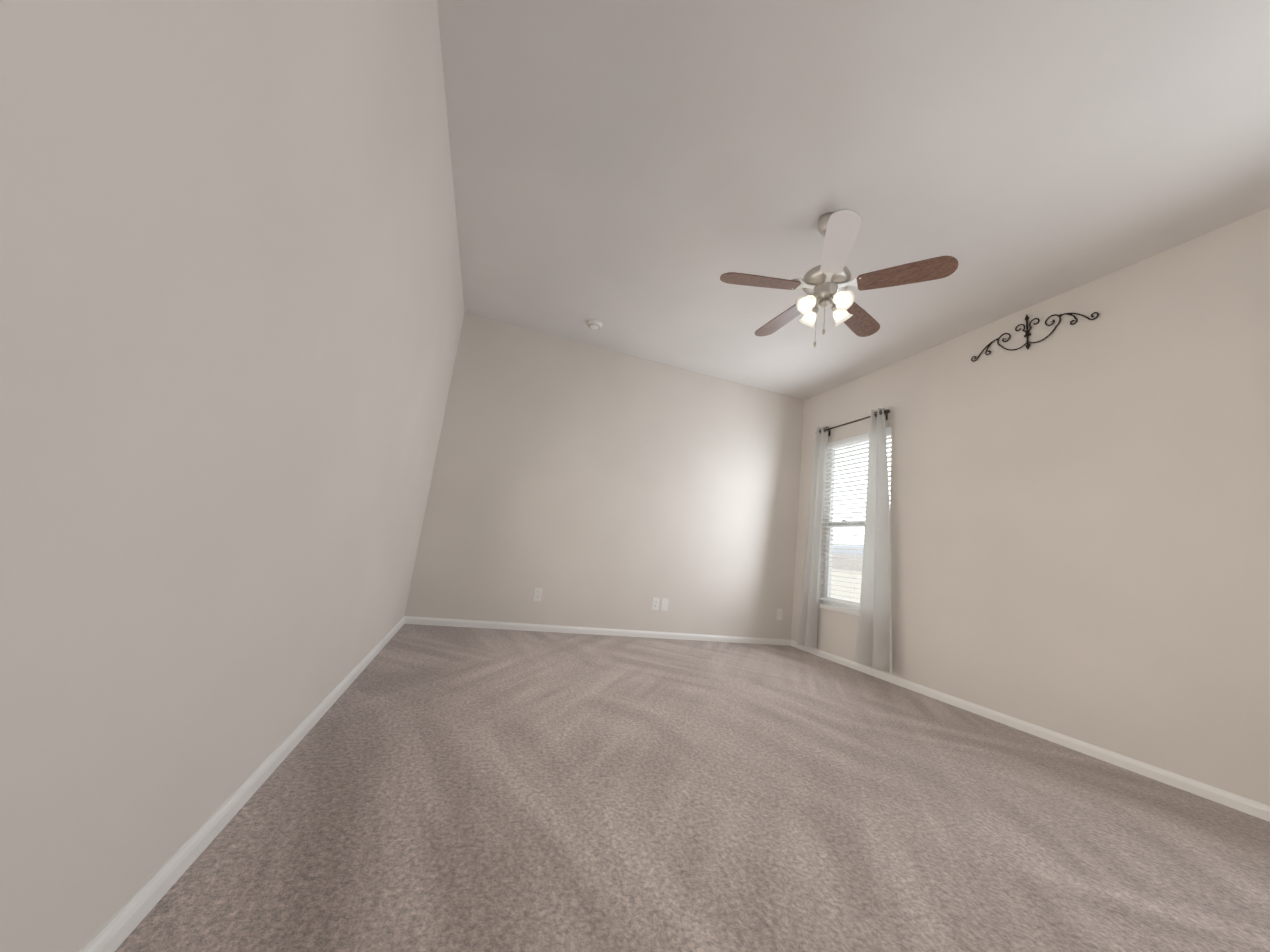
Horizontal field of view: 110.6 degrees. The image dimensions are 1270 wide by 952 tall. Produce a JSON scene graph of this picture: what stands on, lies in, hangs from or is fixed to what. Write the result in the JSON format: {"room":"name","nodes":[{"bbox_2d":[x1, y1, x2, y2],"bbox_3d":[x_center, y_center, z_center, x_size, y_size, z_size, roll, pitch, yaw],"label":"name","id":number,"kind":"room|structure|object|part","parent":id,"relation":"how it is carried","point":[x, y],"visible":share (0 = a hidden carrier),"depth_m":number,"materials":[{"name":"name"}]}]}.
{"room":"empty bedroom","nodes":[
{"label":"empty bedroom","id":0,"kind":"room"},
{"bbox_2d":[0,0,464,951],"bbox_3d":[-1.057,-0.441,1.635,0.150,2.740,4.510,10,-10,-17],"label":"wall","id":1,"kind":"structure","parent":0,"point":[230,302],"depth_m":0.76,"materials":[{"name":"beige paint"}]},
{"bbox_2d":[79,616,404,951],"bbox_3d":[-1.137,0.885,1.435,0.013,0.058,4.510,10,-10,-17],"label":"baseboard","id":2,"kind":"structure","parent":1,"relation":"attached to","point":[119,927],"depth_m":1.01,"materials":[{"name":"white wood"}]},
{"bbox_2d":[404,312,803,639],"bbox_3d":[-0.044,0.151,4.387,3.900,2.740,0.150,10,-10,-17],"label":"wall","id":3,"kind":"structure","parent":0,"point":[581,484],"depth_m":4.23,"materials":[{"name":"beige paint"}]},
{"bbox_2d":[533,588,542,601],"bbox_3d":[-0.862,1.054,3.905,0.070,0.115,0.008,10,-10,-17],"label":"electrical outlet","id":4,"kind":"object","parent":3,"relation":"attached to","point":[537,594],"visible":1,"depth_m":3.90,"materials":[{"name":"white plastic"}]},
{"bbox_2d":[404,616,790,645],"bbox_3d":[-0.104,1.466,4.108,3.750,0.058,0.013,10,-10,-17],"label":"baseboard","id":5,"kind":"structure","parent":3,"relation":"attached to","point":[532,627],"depth_m":3.99,"materials":[{"name":"white wood"}]},
{"bbox_2d":[652,597,659,609],"bbox_3d":[0.201,1.233,4.246,0.070,0.115,0.008,10,-10,-17],"label":"electrical outlet","id":6,"kind":"object","parent":3,"relation":"attached to","point":[655,603],"visible":1,"depth_m":4.24,"materials":[{"name":"white plastic"}]},
{"bbox_2d":[661,598,668,610],"bbox_3d":[0.291,1.248,4.270,0.070,0.115,0.016,10,-10,-17],"label":"outlet","id":7,"kind":"object","parent":3,"relation":"attached to","point":[664,605],"visible":1,"depth_m":4.27,"materials":[{"name":"white plastic"}]},
{"bbox_2d":[776,609,781,619],"bbox_3d":[1.534,1.470,4.672,0.070,0.115,0.008,10,-10,-17],"label":"electrical outlet","id":8,"kind":"object","parent":3,"relation":"attached to","point":[779,614],"visible":1,"depth_m":4.67,"materials":[{"name":"white plastic"}]},
{"bbox_2d":[115,624,1269,951],"bbox_3d":[0.609,1.278,1.982,4.050,0.120,4.810,10,-10,-17],"label":"floor","id":9,"kind":"structure","parent":0,"point":[435,788],"depth_m":1.35,"materials":[{"name":"carpet"}]},
{"bbox_2d":[437,0,1269,399],"bbox_3d":[0.943,-1.522,2.461,4.050,0.120,4.810,10,-10,-17],"label":"ceiling","id":10,"kind":"structure","parent":0,"point":[637,178],"depth_m":2.08,"materials":[{"name":"paint"}]},
{"bbox_2d":[587,319,601,329],"bbox_3d":[-0.362,-1.343,3.931,0.136,0.042,0.136,10,-10,-17],"label":"smoke detector","id":11,"kind":"object","parent":10,"relation":"attached to","point":[594,324],"visible":1,"depth_m":3.90,"materials":[{"name":"white plastic"}]},
{"bbox_2d":[720,209,957,347],"bbox_3d":[1.026,-1.056,2.447,1.118,0.779,1.083,10,-10,-17],"label":"ceiling fan","id":12,"kind":"object","parent":10,"relation":"hanging from","point":[827,282],"visible":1,"depth_m":2.31,"materials":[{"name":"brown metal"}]},
{"bbox_2d":[791,207,1269,805],"bbox_3d":[2.608,0.196,2.808,0.150,2.740,4.810,10,-10,-17],"label":"wall","id":13,"kind":"structure","parent":0,"point":[1081,529],"depth_m":2.48,"materials":[{"name":"beige paint"}]},
{"bbox_2d":[819,603,858,615],"bbox_3d":[1.988,1.251,4.050,0.133,0.035,0.920,10,-10,-17],"label":"window sill","id":14,"kind":"structure","parent":13,"relation":"attached to","point":[840,609],"depth_m":4.12,"materials":[{"name":"white wood"}]},
{"bbox_2d":[797,406,891,674],"bbox_3d":[1.977,0.536,4.111,0.140,2.236,1.150,10,-10,-17],"label":"curtain","id":15,"kind":"object","parent":13,"relation":"hanging from","point":[874,642],"visible":1,"depth_m":3.84,"materials":[{"name":"white fabric"}]},
{"bbox_3d":[1.823,0.587,4.513,0.108,2.236,0.285,10,-10,-17],"label":"panel","id":16,"kind":"part","parent":15,"relation":"part of","materials":[{"name":"fabric"}]},
{"bbox_3d":[2.116,-0.505,4.296,0.109,0.068,0.916,10,-10,-17],"label":"rod","id":17,"kind":"part","parent":15,"relation":"part of","materials":[{"name":"brown metal"}]},
{"bbox_3d":[2.079,0.480,3.772,0.108,2.216,0.434,10,-10,-17],"label":"panel","id":18,"kind":"part","parent":15,"relation":"part of","materials":[{"name":"fabric"}]},
{"bbox_2d":[819,426,891,610],"bbox_3d":[2.119,0.428,4.202,0.146,1.660,0.860,10,-10,-17],"label":"window","id":19,"kind":"structure","parent":13,"relation":"in","point":[831,524],"depth_m":4.36,"materials":[{"name":"white plastic"}]},
{"bbox_2d":[790,640,1269,821],"bbox_3d":[2.375,1.496,2.559,0.013,0.058,4.510,10,-10,-17],"label":"baseboard","id":20,"kind":"structure","parent":13,"relation":"attached to","point":[1237,802],"depth_m":2.39,"materials":[{"name":"white wood"}]},
{"bbox_2d":[971,312,1098,361],"bbox_3d":[2.663,-0.977,2.985,0.028,0.262,0.735,10,-10,-17],"label":"art","id":21,"kind":"object","parent":13,"relation":"attached to","point":[1027,333],"visible":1,"depth_m":2.97,"materials":[{"name":"brown metal"}]},
{"label":"outside","id":22,"kind":"structure","parent":0,"visible":0},
{"bbox_2d":[831,436,890,601],"bbox_3d":[7.329,0.844,4.080,0.001,5.000,23.000,10,-10,-17],"label":"sky","id":23,"kind":"structure","parent":22,"point":[839,587],"depth_m":10.58,"materials":[{"name":"white"}]}
]}

